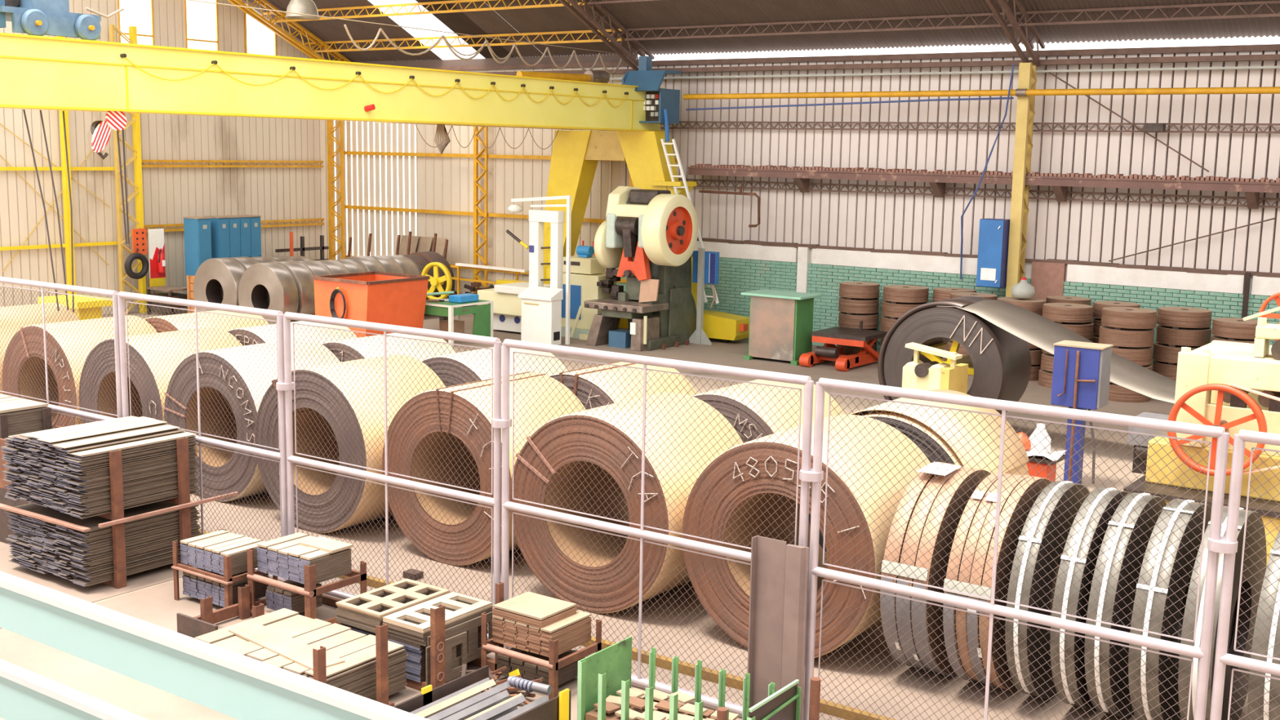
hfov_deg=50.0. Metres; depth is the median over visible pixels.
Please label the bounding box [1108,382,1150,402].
coil
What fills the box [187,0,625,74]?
cable
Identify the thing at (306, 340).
coil
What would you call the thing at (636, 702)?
plate
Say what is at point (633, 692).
plate
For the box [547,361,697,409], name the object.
coil
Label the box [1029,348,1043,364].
coil
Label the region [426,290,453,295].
rail
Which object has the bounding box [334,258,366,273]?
coil
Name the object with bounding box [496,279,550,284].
tray
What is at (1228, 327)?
coil
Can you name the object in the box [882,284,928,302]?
coil
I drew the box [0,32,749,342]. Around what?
gantry crane
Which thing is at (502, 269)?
trestle
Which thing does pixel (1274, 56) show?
trim
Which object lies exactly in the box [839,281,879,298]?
coil
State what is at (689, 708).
plate
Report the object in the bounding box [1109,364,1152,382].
coil
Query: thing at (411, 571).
chock
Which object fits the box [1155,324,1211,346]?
coil
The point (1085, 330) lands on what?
coil
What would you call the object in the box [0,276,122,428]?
fence panel
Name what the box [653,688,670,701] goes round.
plate
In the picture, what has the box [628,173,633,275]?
lattice column
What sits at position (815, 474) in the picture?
fence panel
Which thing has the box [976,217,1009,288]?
electrical cabinet
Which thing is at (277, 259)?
coil
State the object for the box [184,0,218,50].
window
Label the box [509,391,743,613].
coil
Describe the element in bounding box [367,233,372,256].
stake
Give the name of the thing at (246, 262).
coil
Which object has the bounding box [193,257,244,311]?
coil
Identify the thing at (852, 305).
coil
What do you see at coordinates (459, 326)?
cardboard box
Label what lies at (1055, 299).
coil
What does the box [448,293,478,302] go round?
toolbox
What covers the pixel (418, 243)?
sheets
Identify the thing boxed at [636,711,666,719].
plate
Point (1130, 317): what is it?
coil
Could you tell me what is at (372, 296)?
bin
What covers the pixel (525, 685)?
roller
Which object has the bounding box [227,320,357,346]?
coil
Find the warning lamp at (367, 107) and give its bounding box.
[364,103,375,111]
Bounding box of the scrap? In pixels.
[443,663,544,705]
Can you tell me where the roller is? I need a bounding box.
[506,675,552,694]
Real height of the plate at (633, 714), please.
0.018 m
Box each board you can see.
[132,228,147,254]
[147,228,165,286]
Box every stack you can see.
[0,394,52,439]
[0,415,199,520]
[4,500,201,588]
[171,528,277,607]
[194,608,408,706]
[246,532,366,623]
[335,578,503,691]
[480,591,601,699]
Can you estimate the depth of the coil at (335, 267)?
31.64 m
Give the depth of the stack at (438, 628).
10.91 m
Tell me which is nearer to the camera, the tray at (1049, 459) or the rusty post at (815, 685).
the rusty post at (815, 685)
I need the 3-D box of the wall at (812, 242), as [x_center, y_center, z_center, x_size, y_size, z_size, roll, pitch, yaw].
[4.342,-3.400,29.786,32.290,6.273,0.390,7,11,35]
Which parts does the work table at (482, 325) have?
leg, leg, drawer, panel, leg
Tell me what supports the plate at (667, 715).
on the rack at (606, 672)
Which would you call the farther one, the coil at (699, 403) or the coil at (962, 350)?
the coil at (962, 350)
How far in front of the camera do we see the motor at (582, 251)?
30.92 m
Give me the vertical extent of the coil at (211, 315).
1.790 m
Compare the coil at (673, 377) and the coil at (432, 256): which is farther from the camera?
the coil at (432, 256)
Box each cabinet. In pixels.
[477,279,550,332]
[741,288,822,365]
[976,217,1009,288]
[1050,340,1113,484]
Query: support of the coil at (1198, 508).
on the floor
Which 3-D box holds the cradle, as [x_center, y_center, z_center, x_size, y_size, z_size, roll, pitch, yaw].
[-6.262,1.349,14.492,0.750,1.120,0.760,7,11,35]
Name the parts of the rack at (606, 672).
plate, plate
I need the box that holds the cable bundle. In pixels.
[414,124,559,154]
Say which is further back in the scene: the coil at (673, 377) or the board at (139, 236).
the board at (139, 236)
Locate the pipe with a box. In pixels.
[698,185,759,227]
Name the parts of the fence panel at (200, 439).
post, rail, frame, rail, frame, rail, post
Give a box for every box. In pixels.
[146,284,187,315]
[440,320,464,341]
[622,56,681,142]
[1142,123,1165,131]
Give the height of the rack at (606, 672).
0.540 m
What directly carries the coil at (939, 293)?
on the coil
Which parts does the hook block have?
plate, plate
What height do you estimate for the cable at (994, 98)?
0.248 m
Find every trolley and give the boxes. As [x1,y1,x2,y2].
[0,0,124,40]
[1017,422,1066,481]
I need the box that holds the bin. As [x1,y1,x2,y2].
[312,271,430,337]
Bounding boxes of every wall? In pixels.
[0,0,328,314]
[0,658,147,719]
[333,50,1279,365]
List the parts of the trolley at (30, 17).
frame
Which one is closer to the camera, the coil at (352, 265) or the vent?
the vent
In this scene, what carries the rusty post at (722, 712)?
on the floor
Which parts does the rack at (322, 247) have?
arm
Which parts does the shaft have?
motor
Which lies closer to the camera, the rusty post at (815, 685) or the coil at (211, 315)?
the rusty post at (815, 685)
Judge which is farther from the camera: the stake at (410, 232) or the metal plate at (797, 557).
the stake at (410, 232)
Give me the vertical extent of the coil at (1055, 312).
0.265 m
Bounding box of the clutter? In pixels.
[453,281,493,314]
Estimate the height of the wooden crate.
0.970 m
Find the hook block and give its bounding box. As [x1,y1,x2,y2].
[90,111,126,159]
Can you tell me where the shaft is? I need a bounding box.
[516,70,609,83]
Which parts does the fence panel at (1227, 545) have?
post, rail, frame, frame, rail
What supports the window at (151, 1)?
in the wall at (170, 194)
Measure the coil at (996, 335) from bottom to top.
2.080 m
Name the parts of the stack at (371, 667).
plate, plate, plate, plate, plate, post, plate, plate, post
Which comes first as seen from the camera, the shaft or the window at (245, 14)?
the shaft
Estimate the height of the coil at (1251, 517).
1.702 m
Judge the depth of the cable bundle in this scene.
26.43 m
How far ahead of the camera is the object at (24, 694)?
3.78 m
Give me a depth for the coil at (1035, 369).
26.09 m
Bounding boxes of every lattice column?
[109,24,146,314]
[326,120,345,259]
[473,126,488,293]
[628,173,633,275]
[1005,62,1036,297]
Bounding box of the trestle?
[450,262,528,293]
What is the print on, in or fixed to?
on the board at (157, 261)
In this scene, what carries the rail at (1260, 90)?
attached to the lattice column at (1025, 113)
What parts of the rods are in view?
rod, rod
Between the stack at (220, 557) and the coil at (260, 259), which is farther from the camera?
the coil at (260, 259)
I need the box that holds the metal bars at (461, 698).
[391,665,571,719]
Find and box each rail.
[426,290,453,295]
[682,86,1279,99]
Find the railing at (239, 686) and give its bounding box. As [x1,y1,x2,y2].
[0,571,429,719]
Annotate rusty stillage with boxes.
[176,584,264,638]
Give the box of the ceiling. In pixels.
[226,0,1279,71]
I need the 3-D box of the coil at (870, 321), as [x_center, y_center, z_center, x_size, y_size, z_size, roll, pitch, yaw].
[4.582,-0.863,28.768,0.840,0.315,0.840,7,11,35]
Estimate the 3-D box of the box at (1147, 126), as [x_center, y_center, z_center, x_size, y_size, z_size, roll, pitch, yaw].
[9.553,-4.318,25.485,0.350,0.140,0.200,7,11,35]
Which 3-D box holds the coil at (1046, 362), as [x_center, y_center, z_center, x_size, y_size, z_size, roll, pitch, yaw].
[7.922,0.022,25.523,0.900,0.310,0.900,7,11,35]
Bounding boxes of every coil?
[0,302,79,394]
[1,315,158,428]
[79,327,243,423]
[144,310,269,333]
[162,338,340,502]
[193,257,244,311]
[221,256,258,297]
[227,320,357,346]
[238,262,298,324]
[251,256,276,262]
[254,354,445,533]
[266,260,315,321]
[270,256,293,262]
[286,255,311,261]
[298,260,332,275]
[316,259,350,274]
[321,333,456,362]
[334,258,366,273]
[342,255,386,271]
[370,255,404,273]
[382,371,586,565]
[386,254,420,275]
[401,254,438,300]
[409,251,454,297]
[421,346,568,386]
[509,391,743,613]
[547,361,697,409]
[681,414,930,659]
[692,379,845,442]
[808,389,1029,551]
[836,342,876,355]
[838,297,879,313]
[838,311,879,328]
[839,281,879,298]
[840,326,878,342]
[877,296,1176,414]
[880,315,898,331]
[880,462,991,675]
[881,300,926,317]
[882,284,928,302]
[933,287,976,302]
[942,472,1058,690]
[946,340,968,355]
[950,292,997,299]
[996,297,1046,315]
[1004,480,1090,698]
[1027,342,1039,348]
[1028,364,1040,381]
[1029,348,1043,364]
[1038,368,1053,388]
[1040,352,1053,371]
[1041,338,1093,355]
[1042,302,1093,322]
[1046,295,1091,305]
[1049,487,1128,709]
[1054,320,1093,339]
[1084,492,1166,717]
[1092,301,1140,319]
[1092,334,1100,343]
[1093,318,1102,335]
[1098,325,1154,346]
[1101,306,1156,328]
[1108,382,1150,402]
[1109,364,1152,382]
[1111,346,1152,365]
[1128,498,1211,719]
[1151,360,1177,380]
[1152,342,1201,363]
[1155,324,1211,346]
[1156,306,1211,328]
[1177,506,1266,719]
[1210,335,1254,343]
[1211,317,1268,339]
[1247,529,1279,719]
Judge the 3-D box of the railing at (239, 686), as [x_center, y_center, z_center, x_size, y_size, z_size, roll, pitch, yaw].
[-1.918,0.662,3.955,10.500,0.155,0.040,7,11,35]
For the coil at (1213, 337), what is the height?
0.305 m
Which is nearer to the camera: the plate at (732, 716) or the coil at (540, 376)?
the plate at (732, 716)
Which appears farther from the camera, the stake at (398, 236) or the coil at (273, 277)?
the stake at (398, 236)
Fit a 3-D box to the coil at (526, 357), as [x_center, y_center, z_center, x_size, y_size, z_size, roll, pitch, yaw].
[-1.842,0.760,16.665,1.790,1.790,1.501,7,11,35]
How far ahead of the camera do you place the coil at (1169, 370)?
24.47 m
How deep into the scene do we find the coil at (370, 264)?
32.51 m
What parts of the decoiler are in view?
mandrel arm, mandrel arm, mandrel arm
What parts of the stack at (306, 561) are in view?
post, plate, plate, plate, plate, plate, plate, plate, post, plate, plate, post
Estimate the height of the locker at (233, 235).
2.360 m
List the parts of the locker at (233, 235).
door, door, door, door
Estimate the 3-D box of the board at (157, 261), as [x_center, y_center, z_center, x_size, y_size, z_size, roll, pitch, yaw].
[-11.851,-2.506,33.847,0.248,1.440,0.430,7,11,35]
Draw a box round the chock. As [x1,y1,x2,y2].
[403,568,423,580]
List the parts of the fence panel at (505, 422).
post, rail, rail, frame, frame, rail, post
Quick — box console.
[518,285,563,345]
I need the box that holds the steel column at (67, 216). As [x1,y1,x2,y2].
[55,35,75,294]
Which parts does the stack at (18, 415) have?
post, plate, plate, plate, plate, plate, post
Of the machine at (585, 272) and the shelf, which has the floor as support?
the machine at (585, 272)
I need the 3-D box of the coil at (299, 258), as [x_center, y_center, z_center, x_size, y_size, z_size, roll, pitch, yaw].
[-8.346,-1.754,33.230,1.510,1.510,0.460,7,11,35]
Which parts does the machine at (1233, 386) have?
plate, plate, lever, post, frame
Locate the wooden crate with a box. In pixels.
[186,275,197,313]
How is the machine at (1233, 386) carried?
on the floor
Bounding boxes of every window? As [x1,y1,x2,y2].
[117,0,154,45]
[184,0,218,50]
[244,12,276,55]
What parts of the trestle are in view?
leg, rail, rail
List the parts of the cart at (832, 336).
frame, scissor arm, frame, frame, frame, scissor arm, scissor arm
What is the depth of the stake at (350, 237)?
34.53 m
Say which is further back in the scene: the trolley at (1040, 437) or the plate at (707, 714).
the trolley at (1040, 437)
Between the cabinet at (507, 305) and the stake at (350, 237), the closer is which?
the cabinet at (507, 305)
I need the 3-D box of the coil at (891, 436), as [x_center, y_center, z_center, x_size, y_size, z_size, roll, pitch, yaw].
[1.540,1.504,11.986,1.860,1.860,1.516,7,11,35]
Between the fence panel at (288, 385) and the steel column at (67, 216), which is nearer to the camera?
the fence panel at (288, 385)
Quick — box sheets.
[398,235,447,256]
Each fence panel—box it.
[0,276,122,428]
[117,291,288,581]
[275,311,501,639]
[491,338,813,715]
[799,377,1229,719]
[1207,429,1279,719]
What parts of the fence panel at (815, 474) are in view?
post, frame, rail, frame, rail, post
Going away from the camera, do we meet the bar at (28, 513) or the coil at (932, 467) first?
the coil at (932, 467)
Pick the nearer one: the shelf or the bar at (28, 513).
the bar at (28, 513)
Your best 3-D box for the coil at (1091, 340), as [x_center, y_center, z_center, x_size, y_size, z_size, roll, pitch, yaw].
[7.940,-0.287,25.494,0.900,0.310,0.900,7,11,35]
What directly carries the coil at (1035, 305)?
on the coil
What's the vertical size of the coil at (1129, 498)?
1.697 m
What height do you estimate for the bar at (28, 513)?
0.020 m
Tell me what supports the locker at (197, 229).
on the floor
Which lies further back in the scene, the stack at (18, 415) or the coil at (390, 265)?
the coil at (390, 265)
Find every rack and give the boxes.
[275,231,328,260]
[577,636,800,719]
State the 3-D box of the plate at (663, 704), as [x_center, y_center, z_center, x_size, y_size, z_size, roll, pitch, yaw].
[0.210,2.514,9.969,0.170,0.018,0.119,6,10,29]
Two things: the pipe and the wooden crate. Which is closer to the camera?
the pipe
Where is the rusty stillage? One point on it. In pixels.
(196, 626)
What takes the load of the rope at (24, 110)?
hanging from the gantry crane
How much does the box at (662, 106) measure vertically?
1.910 m
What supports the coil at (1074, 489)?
on the floor
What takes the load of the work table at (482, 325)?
on the floor
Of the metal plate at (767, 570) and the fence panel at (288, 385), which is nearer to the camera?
the metal plate at (767, 570)
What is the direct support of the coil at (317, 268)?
on the floor
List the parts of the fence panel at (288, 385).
post, rail, rail, frame, frame, rail, post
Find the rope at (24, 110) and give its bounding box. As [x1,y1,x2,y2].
[22,109,59,311]
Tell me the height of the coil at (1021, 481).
1.699 m
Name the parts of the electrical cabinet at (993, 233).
label plate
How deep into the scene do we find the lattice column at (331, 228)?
38.38 m
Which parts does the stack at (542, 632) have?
post, plate, plate, plate, plate, plate, plate, plate, post, plate, plate, plate, post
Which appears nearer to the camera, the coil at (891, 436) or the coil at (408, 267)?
the coil at (891, 436)
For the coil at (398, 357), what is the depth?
14.88 m
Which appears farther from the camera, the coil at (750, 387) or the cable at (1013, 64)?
the cable at (1013, 64)
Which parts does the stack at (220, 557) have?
post, plate, plate, plate, plate, plate, plate, plate, post, plate, plate, plate, plate, plate, post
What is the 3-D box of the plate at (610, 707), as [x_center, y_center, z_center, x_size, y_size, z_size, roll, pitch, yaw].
[-0.240,2.519,9.970,0.119,0.018,0.170,-7,12,-43]
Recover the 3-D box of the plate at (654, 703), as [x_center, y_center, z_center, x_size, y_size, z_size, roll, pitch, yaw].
[0.077,2.536,10.067,0.170,0.018,0.119,6,10,27]
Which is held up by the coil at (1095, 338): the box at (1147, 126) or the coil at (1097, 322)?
the coil at (1097, 322)
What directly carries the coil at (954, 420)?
on the floor
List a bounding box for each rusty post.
[716,706,727,719]
[808,676,820,719]
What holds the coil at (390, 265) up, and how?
on the floor
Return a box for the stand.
[688,248,719,345]
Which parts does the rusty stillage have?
plate, post, rail, post, post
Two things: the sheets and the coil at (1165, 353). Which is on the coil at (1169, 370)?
the coil at (1165, 353)
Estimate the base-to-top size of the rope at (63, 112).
3.001 m
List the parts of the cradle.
plate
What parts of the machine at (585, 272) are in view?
blue panel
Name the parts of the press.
leg, connecting rod, crown, leg, leg plate, guard plate, motor, rail, plate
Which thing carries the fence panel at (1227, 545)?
on the floor
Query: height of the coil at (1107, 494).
1.698 m
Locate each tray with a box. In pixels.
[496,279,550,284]
[1027,454,1065,465]
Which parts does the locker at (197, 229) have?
door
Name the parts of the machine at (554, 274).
yellow panel, post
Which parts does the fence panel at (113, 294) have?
rail, rail, frame, post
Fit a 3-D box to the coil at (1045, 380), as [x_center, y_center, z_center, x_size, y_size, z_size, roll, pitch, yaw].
[7.899,0.324,25.594,0.900,0.310,0.900,7,11,35]
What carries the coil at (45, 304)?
on the floor
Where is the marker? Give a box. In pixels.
[508,668,520,678]
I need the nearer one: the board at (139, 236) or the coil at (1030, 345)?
the coil at (1030, 345)
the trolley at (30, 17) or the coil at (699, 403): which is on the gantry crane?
the trolley at (30, 17)
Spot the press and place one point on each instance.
(651, 235)
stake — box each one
[346,236,351,257]
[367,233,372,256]
[395,235,400,254]
[406,231,411,254]
[432,233,437,252]
[443,239,448,258]
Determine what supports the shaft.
on the gantry crane
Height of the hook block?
0.745 m
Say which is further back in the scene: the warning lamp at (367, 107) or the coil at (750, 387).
the warning lamp at (367, 107)
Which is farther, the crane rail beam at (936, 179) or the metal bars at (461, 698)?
the crane rail beam at (936, 179)
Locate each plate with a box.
[593,701,621,713]
[605,695,621,706]
[614,708,640,719]
[616,688,644,697]
[629,696,644,709]
[632,687,644,699]
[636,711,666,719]
[643,701,660,711]
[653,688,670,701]
[653,710,669,719]
[654,699,683,711]
[666,713,694,719]
[667,691,695,704]
[678,702,707,715]
[702,708,715,718]
[710,710,738,719]
[746,535,786,708]
[781,543,809,719]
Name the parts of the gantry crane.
leg, leg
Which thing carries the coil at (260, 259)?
on the floor
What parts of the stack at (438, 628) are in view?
punched plate, punched plate, punched plate, punched plate, punched plate, plate, punched plate, punched plate, punched plate, punched plate, punched plate, punched plate, punched plate, punched plate, punched plate, punched plate, post, punched plate, punched plate, leaning plate, leaning plate, post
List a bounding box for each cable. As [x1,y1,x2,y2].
[124,57,626,107]
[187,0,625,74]
[685,97,1013,110]
[960,63,1014,279]
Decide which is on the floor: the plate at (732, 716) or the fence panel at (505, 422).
the fence panel at (505, 422)
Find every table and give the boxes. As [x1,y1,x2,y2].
[424,299,493,346]
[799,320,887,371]
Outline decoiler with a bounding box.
[902,339,973,393]
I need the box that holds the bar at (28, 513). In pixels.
[0,503,90,532]
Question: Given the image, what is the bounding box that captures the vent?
[553,331,559,340]
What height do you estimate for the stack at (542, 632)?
0.626 m
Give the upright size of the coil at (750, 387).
1.790 m
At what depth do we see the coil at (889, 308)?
27.80 m
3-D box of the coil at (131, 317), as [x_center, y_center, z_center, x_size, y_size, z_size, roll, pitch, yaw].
[-7.563,0.333,18.826,1.770,1.770,1.516,7,11,35]
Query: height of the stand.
2.100 m
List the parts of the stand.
panel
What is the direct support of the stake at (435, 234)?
on the floor
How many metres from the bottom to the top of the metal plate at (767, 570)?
1.470 m
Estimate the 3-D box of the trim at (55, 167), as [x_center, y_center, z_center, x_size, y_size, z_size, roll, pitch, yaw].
[-12.510,-4.353,33.428,0.082,4.047,12.507,7,11,35]
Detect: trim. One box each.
[0,123,324,271]
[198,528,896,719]
[343,53,1279,283]
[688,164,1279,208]
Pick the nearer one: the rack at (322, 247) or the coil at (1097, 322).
the coil at (1097, 322)
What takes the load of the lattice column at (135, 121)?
on the floor
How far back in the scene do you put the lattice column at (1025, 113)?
26.88 m
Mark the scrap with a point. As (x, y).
(513, 691)
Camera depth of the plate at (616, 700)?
10.07 m
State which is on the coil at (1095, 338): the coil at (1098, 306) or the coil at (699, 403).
the coil at (1098, 306)
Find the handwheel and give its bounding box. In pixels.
[421,262,452,325]
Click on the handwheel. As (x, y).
(439, 282)
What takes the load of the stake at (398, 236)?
on the floor
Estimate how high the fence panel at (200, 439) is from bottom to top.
2.654 m
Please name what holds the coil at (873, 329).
on the coil at (847, 350)
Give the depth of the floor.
12.56 m
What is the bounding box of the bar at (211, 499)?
[97,491,238,528]
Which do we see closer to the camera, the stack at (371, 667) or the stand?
the stack at (371, 667)
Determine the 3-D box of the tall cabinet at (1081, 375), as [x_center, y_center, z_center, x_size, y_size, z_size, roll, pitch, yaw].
[5.620,0.720,17.604,0.630,1.860,0.480,7,11,35]
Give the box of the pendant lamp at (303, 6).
[284,0,319,19]
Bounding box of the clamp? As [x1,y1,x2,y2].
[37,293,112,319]
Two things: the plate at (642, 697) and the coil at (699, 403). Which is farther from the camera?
the coil at (699, 403)
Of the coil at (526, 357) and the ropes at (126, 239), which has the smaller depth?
the coil at (526, 357)
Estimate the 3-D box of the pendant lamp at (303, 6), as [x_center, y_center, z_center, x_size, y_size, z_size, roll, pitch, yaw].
[-7.071,-8.268,28.672,0.720,2.190,0.720,7,11,35]
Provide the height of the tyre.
0.751 m
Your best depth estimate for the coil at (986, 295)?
26.70 m
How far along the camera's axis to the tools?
29.75 m
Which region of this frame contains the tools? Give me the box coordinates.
[426,297,448,302]
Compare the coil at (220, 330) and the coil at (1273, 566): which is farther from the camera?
the coil at (220, 330)
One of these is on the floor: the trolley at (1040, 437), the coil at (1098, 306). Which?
the trolley at (1040, 437)
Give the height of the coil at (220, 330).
1.770 m
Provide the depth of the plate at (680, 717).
9.75 m
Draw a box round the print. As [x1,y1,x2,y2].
[149,244,165,278]
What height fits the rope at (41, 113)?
2.903 m
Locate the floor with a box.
[0,306,1248,719]
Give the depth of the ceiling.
29.56 m
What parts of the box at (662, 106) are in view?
panel, panel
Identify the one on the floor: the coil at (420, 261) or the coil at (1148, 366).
the coil at (420, 261)
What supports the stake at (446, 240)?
on the floor
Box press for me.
[583,186,697,351]
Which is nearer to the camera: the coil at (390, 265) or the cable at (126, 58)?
the cable at (126, 58)
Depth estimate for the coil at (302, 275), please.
30.64 m
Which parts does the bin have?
cable coil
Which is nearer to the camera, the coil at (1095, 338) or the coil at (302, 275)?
the coil at (1095, 338)
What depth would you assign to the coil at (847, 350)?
28.54 m
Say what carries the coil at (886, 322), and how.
on the coil
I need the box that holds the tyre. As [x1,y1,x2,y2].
[124,248,149,279]
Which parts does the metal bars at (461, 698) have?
corner post, corner post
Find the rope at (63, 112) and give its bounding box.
[62,111,74,312]
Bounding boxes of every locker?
[182,216,211,311]
[203,214,261,257]
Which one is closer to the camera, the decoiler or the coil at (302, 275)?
the decoiler
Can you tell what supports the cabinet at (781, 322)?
on the floor
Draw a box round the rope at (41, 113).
[40,110,68,310]
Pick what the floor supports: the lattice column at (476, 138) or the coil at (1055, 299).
the lattice column at (476, 138)
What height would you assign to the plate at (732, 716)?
0.018 m
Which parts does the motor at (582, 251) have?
motor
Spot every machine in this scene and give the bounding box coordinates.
[506,195,571,344]
[560,255,618,340]
[1123,292,1279,567]
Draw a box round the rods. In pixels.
[1043,68,1275,262]
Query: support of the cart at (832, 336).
on the floor
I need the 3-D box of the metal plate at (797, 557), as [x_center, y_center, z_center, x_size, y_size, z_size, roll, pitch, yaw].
[1.100,2.034,9.802,0.160,1.455,0.050,7,11,35]
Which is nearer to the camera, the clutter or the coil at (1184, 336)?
the coil at (1184, 336)
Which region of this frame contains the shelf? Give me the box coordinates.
[150,292,187,308]
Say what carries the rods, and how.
attached to the wall at (812, 242)
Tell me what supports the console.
on the floor
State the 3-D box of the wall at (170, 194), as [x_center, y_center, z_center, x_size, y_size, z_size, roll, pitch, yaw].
[-12.671,-7.652,32.818,0.030,13.132,13.920,7,11,35]
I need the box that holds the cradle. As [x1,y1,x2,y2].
[0,426,61,543]
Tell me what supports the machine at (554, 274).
on the floor
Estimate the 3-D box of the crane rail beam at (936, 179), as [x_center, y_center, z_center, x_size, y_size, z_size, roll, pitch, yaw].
[9.189,-3.231,25.972,19.525,0.570,0.480,7,11,35]
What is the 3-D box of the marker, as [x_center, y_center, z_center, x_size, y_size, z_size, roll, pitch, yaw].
[-0.961,2.421,10.547,0.110,0.110,0.020,7,11,35]
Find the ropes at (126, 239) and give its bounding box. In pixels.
[116,128,129,244]
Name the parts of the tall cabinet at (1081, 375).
post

